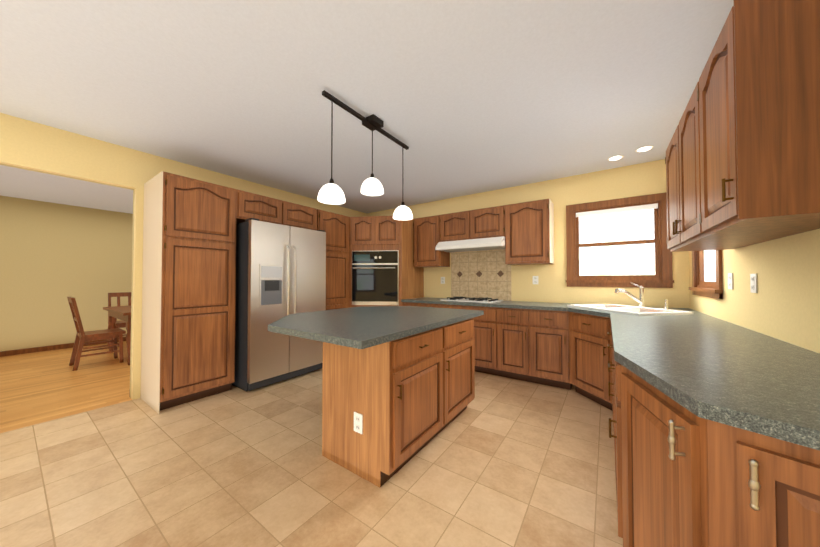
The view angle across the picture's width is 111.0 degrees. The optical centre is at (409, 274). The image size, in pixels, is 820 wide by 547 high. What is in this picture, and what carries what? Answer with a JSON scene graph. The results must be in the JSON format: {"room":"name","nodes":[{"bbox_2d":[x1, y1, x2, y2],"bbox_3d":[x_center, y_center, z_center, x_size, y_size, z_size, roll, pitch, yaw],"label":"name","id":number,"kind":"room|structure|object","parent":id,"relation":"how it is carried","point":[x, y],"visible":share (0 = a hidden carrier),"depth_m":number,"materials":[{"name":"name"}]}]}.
{"room":"kitchen","nodes":[
{"label":"kitchen","id":0,"kind":"room"},
{"bbox_2d":[0,341,131,432],"bbox_3d":[-4.656,1.346,3.975,4.120,0.060,7.250,-1,-1,35],"label":"floor","id":1,"kind":"structure","parent":0,"point":[39,387],"depth_m":3.32,"materials":[{"name":"brown wood"}]},
{"bbox_2d":[67,297,125,370],"bbox_3d":[-4.636,0.820,4.171,0.440,1.000,0.540,-1,-1,35],"label":"dining chair","id":2,"kind":"object","parent":1,"relation":"on","point":[82,337],"visible":1,"depth_m":4.10,"materials":[{"name":"brown wood"}]},
{"bbox_2d":[103,306,130,364],"bbox_3d":[-4.359,0.944,4.854,1.470,0.775,1.080,-1,-1,35],"label":"dining table","id":3,"kind":"object","parent":1,"relation":"on","point":[123,313],"visible":0.25,"depth_m":4.31,"materials":[{"name":"brown wood"}]},
{"bbox_2d":[107,292,130,346],"bbox_3d":[-5.325,0.839,5.298,0.540,1.000,0.440,-1,-1,35],"label":"dining chair","id":4,"kind":"object","parent":1,"relation":"on","point":[121,324],"visible":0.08,"depth_m":5.32,"materials":[{"name":"brown wood"}]},
{"bbox_2d":[0,196,132,351],"bbox_3d":[-6.297,0.032,5.142,0.120,2.610,7.250,-1,-1,35],"label":"wall","id":5,"kind":"structure","parent":0,"point":[53,256],"depth_m":5.03,"materials":[{"name":"paint"}]},
{"bbox_2d":[0,337,125,356],"bbox_3d":[-6.242,1.293,5.082,0.014,0.085,7.250,-1,-1,35],"label":"baseboard","id":6,"kind":"structure","parent":5,"relation":"attached to","point":[33,350],"depth_m":4.90,"materials":[{"name":"brown wood"}]},
{"bbox_2d":[0,113,366,399],"bbox_3d":[-3.016,-0.009,2.854,0.120,2.610,7.250,-1,-1,35],"label":"wall","id":7,"kind":"structure","parent":0,"point":[32,146],"depth_m":2.88,"materials":[{"name":"paint"}]},
{"bbox_2d":[240,190,287,225],"bbox_3d":[-2.035,-0.798,3.608,0.637,0.325,0.606,-1,-1,35],"label":"upper cabinet","id":8,"kind":"object","parent":7,"relation":"attached to","point":[263,208],"depth_m":3.42,"materials":[{"name":"brown wood"}]},
{"bbox_2d":[288,202,319,229],"bbox_3d":[-1.764,-0.791,3.997,0.637,0.325,0.606,-1,-1,35],"label":"upper cabinet","id":9,"kind":"object","parent":7,"relation":"attached to","point":[300,216],"depth_m":3.88,"materials":[{"name":"brown wood"}]},
{"bbox_2d":[0,368,622,546],"bbox_3d":[-1.006,1.302,1.429,4.780,0.060,7.250,-1,-1,35],"label":"floor","id":10,"kind":"structure","parent":0,"point":[499,461],"depth_m":1.76,"materials":[{"name":"beige tile"}]},
{"bbox_2d":[140,171,239,413],"bbox_3d":[-2.395,0.165,3.076,0.637,2.270,0.650,-1,-1,35],"label":"tall cabinet","id":11,"kind":"object","parent":10,"relation":"on","point":[188,296],"depth_m":2.84,"materials":[{"name":"brown wood"}]},
{"bbox_2d":[232,218,325,391],"bbox_3d":[-1.756,0.348,3.694,0.879,1.927,1.000,-1,-1,35],"label":"refrigerator","id":12,"kind":"object","parent":10,"relation":"on","point":[280,271],"visible":0.77,"depth_m":3.29,"materials":[{"name":"grey metal"}]},
{"bbox_2d":[320,210,351,309],"bbox_3d":[-1.411,0.190,4.487,0.637,2.270,0.630,-1,-1,35],"label":"tall cabinet","id":13,"kind":"object","parent":10,"relation":"on","point":[337,227],"depth_m":4.37,"materials":[{"name":"brown wood"}]},
{"bbox_2d":[348,216,403,307],"bbox_3d":[-0.810,0.194,4.695,1.384,2.270,0.400,-1,-1,35],"label":"tall cabinet","id":14,"kind":"object","parent":10,"relation":"on","point":[375,239],"depth_m":4.50,"materials":[{"name":"brown wood"}]},
{"bbox_2d":[352,250,398,304],"bbox_3d":[-0.573,0.050,4.504,0.693,0.874,0.439,-1,-1,35],"label":"wall oven","id":15,"kind":"object","parent":14,"relation":"in","point":[375,273],"depth_m":4.48,"materials":[{"name":"black metal"}]},
{"bbox_2d":[322,326,451,487],"bbox_3d":[-0.159,0.837,2.116,0.624,0.894,0.713,-1,-1,35],"label":"base cabinet","id":16,"kind":"object","parent":10,"relation":"on","point":[401,379],"depth_m":1.83,"materials":[{"name":"brown wood"}]},
{"bbox_2d":[354,412,362,433],"bbox_3d":[-0.330,0.943,1.793,0.075,0.120,0.008,-1,-1,35],"label":"outlet","id":17,"kind":"object","parent":16,"relation":"attached to","point":[358,422],"visible":1,"depth_m":1.79,"materials":[{"name":"white plastic"}]},
{"bbox_2d":[268,306,483,349],"bbox_3d":[-0.297,0.375,2.506,1.330,0.040,1.720,-1,-1,35],"label":"countertop","id":18,"kind":"structure","parent":16,"relation":"on","point":[359,328],"depth_m":2.00,"materials":[{"name":"grey stone"}]},
{"bbox_2d":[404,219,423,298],"bbox_3d":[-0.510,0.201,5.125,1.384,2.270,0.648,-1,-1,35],"label":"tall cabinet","id":19,"kind":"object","parent":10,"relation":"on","point":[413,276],"depth_m":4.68,"materials":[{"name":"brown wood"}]},
{"bbox_2d":[452,318,474,420],"bbox_3d":[0.171,0.846,2.589,0.624,0.894,0.713,-1,-1,35],"label":"base cabinet","id":20,"kind":"object","parent":10,"relation":"on","point":[463,355],"depth_m":2.47,"materials":[{"name":"brown wood"}]},
{"bbox_2d":[569,312,612,410],"bbox_3d":[2.285,0.851,2.924,1.078,0.893,1.043,-1,-1,35],"label":"base cabinet","id":21,"kind":"object","parent":10,"relation":"on","point":[590,354],"depth_m":2.82,"materials":[{"name":"brown wood"}]},
{"bbox_2d":[613,427,819,546],"bbox_3d":[1.017,0.814,0.777,0.702,0.893,0.745,-1,-1,35],"label":"base cabinet","id":22,"kind":"object","parent":10,"relation":"on","point":[668,494],"depth_m":0.74,"materials":[{"name":"brown wood"}]},
{"bbox_2d":[401,299,819,478],"bbox_3d":[0.662,0.378,2.625,3.388,0.040,3.402,-1,-1,35],"label":"countertop","id":23,"kind":"structure","parent":22,"relation":"on","point":[721,387],"depth_m":1.14,"materials":[{"name":"grey stone"}]},
{"bbox_2d":[440,296,502,302],"bbox_3d":[0.904,0.361,4.150,0.780,0.044,0.470,-1,-1,35],"label":"cooktop","id":24,"kind":"object","parent":23,"relation":"in","point":[456,299],"depth_m":4.01,"materials":[{"name":"metal"}]},
{"bbox_2d":[567,304,692,315],"bbox_3d":[2.183,0.459,2.900,1.018,0.237,1.018,-1,-1,35],"label":"sink","id":25,"kind":"object","parent":23,"relation":"in","point":[572,309],"depth_m":2.86,"materials":[{"name":"white ceramic"}]},
{"bbox_2d":[615,283,667,309],"bbox_3d":[2.342,0.209,2.878,0.415,0.261,0.264,-1,-1,35],"label":"faucet","id":26,"kind":"object","parent":23,"relation":"on","point":[641,306],"depth_m":2.91,"materials":[{"name":"silver metal"}]},
{"bbox_2d":[0,0,733,213],"bbox_3d":[-2.647,-1.348,2.620,9.020,0.060,7.490,-1,-1,35],"label":"ceiling","id":27,"kind":"structure","parent":0,"point":[459,98],"depth_m":1.98,"materials":[{"name":"paint"}]},
{"bbox_2d":[317,90,412,219],"bbox_3d":[-0.318,-0.923,2.403,0.196,0.794,1.066,-1,-1,35],"label":"track","id":28,"kind":"object","parent":27,"relation":"hanging from","point":[331,192],"visible":1,"depth_m":2.32,"materials":[{"name":"white glass"}]},
{"bbox_2d":[607,155,623,160],"bbox_3d":[2.297,-1.304,3.152,0.150,0.008,0.150,-1,-1,35],"label":"recessed light","id":29,"kind":"object","parent":27,"relation":"in","point":[615,157],"visible":1,"depth_m":3.13,"materials":[{"name":"white plastic"}]},
{"bbox_2d":[635,145,653,151],"bbox_3d":[2.437,-1.308,2.933,0.150,0.008,0.150,-1,-1,35],"label":"recessed light","id":30,"kind":"object","parent":27,"relation":"in","point":[644,148],"visible":1,"depth_m":2.92,"materials":[{"name":"white plastic"}]},
{"bbox_2d":[367,159,689,307],"bbox_3d":[1.102,0.020,4.475,5.020,2.610,0.120,-1,-1,35],"label":"wall","id":31,"kind":"structure","parent":0,"point":[634,180],"depth_m":3.75,"materials":[{"name":"paint"}]},
{"bbox_2d":[413,215,449,266],"bbox_3d":[0.360,-0.536,4.715,0.500,0.810,0.347,-1,-1,35],"label":"upper cabinet","id":32,"kind":"object","parent":31,"relation":"attached to","point":[427,230],"depth_m":4.57,"materials":[{"name":"brown wood"}]},
{"bbox_2d":[441,210,476,241],"bbox_3d":[0.801,-0.729,4.410,0.576,0.435,0.347,-1,-1,35],"label":"upper cabinet","id":33,"kind":"object","parent":31,"relation":"attached to","point":[462,225],"depth_m":4.25,"materials":[{"name":"brown wood"}]},
{"bbox_2d":[435,236,504,251],"bbox_3d":[0.939,-0.444,4.223,1.000,0.136,0.488,-1,-1,35],"label":"range hood","id":34,"kind":"object","parent":31,"relation":"attached to","point":[492,243],"visible":0.81,"depth_m":4.07,"materials":[{"name":"white metal"}]},
{"bbox_2d":[451,249,510,300],"bbox_3d":[1.084,0.006,4.405,0.970,0.761,0.012,-1,-1,35],"label":"tile backsplash","id":35,"kind":"structure","parent":31,"relation":"attached to","point":[482,274],"depth_m":4.38,"materials":[{"name":"tile"}]},
{"bbox_2d":[473,205,504,238],"bbox_3d":[1.157,-0.733,4.162,0.576,0.435,0.347,-1,-1,35],"label":"upper cabinet","id":36,"kind":"object","parent":31,"relation":"attached to","point":[491,220],"depth_m":3.97,"materials":[{"name":"brown wood"}]},
{"bbox_2d":[505,199,553,264],"bbox_3d":[1.622,-0.551,3.835,0.556,0.810,0.347,-1,-1,35],"label":"upper cabinet","id":37,"kind":"object","parent":31,"relation":"attached to","point":[525,230],"depth_m":3.69,"materials":[{"name":"brown wood"}]},
{"bbox_2d":[533,276,537,283],"bbox_3d":[1.754,0.075,3.939,0.075,0.115,0.008,-1,-1,35],"label":"electrical outlet","id":38,"kind":"object","parent":31,"relation":"attached to","point":[535,279],"visible":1,"depth_m":3.94,"materials":[{"name":"white plastic"}]},
{"bbox_2d":[566,192,673,287],"bbox_3d":[2.509,-0.383,3.458,1.050,1.070,0.141,-1,-1,35],"label":"window","id":39,"kind":"structure","parent":31,"relation":"in","point":[662,277],"depth_m":3.39,"materials":[{"name":"brown wood"}]},
{"bbox_2d":[689,229,819,353],"bbox_3d":[1.003,-0.057,0.051,0.120,2.610,7.250,-1,-1,35],"label":"wall","id":40,"kind":"structure","parent":0,"point":[783,303],"depth_m":1.49,"materials":[{"name":"paint"}]},
{"bbox_2d":[689,250,722,298],"bbox_3d":[2.671,-0.364,2.509,0.141,1.120,0.850,-1,-1,35],"label":"window","id":41,"kind":"structure","parent":40,"relation":"in","point":[707,278],"depth_m":2.58,"materials":[{"name":"brown wood"}]},
{"bbox_2d":[665,102,786,251],"bbox_3d":[1.836,-0.589,1.666,0.347,0.810,1.024,-1,-1,35],"label":"upper cabinet","id":42,"kind":"object","parent":40,"relation":"attached to","point":[679,157],"depth_m":1.76,"materials":[{"name":"brown wood"}]},
{"bbox_2d":[728,273,732,288],"bbox_3d":[2.303,0.047,2.027,0.008,0.115,0.075,-1,-1,35],"label":"electrical outlet","id":43,"kind":"object","parent":40,"relation":"attached to","point":[730,280],"visible":0.98,"depth_m":2.02,"materials":[{"name":"white plastic"}]},
{"bbox_2d":[750,274,756,292],"bbox_3d":[2.079,0.051,1.707,0.008,0.115,0.075,-1,-1,35],"label":"electrical outlet","id":44,"kind":"object","parent":40,"relation":"attached to","point":[753,282],"visible":1,"depth_m":1.70,"materials":[{"name":"white plastic"}]},
{"bbox_2d":[689,0,819,239],"bbox_3d":[1.463,-0.599,1.131,0.347,0.810,0.552,-1,-1,35],"label":"upper cabinet","id":45,"kind":"object","parent":40,"relation":"attached to","point":[742,160],"depth_m":0.98,"materials":[{"name":"brown wood"}]},
{"label":"outside","id":46,"kind":"structure","parent":0,"visible":0},
{"bbox_2d":[579,209,654,275],"bbox_3d":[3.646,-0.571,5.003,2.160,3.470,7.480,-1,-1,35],"label":"window pane","id":47,"kind":"structure","parent":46,"point":[635,259],"depth_m":3.80,"materials":[{"name":"glass"}]}
]}

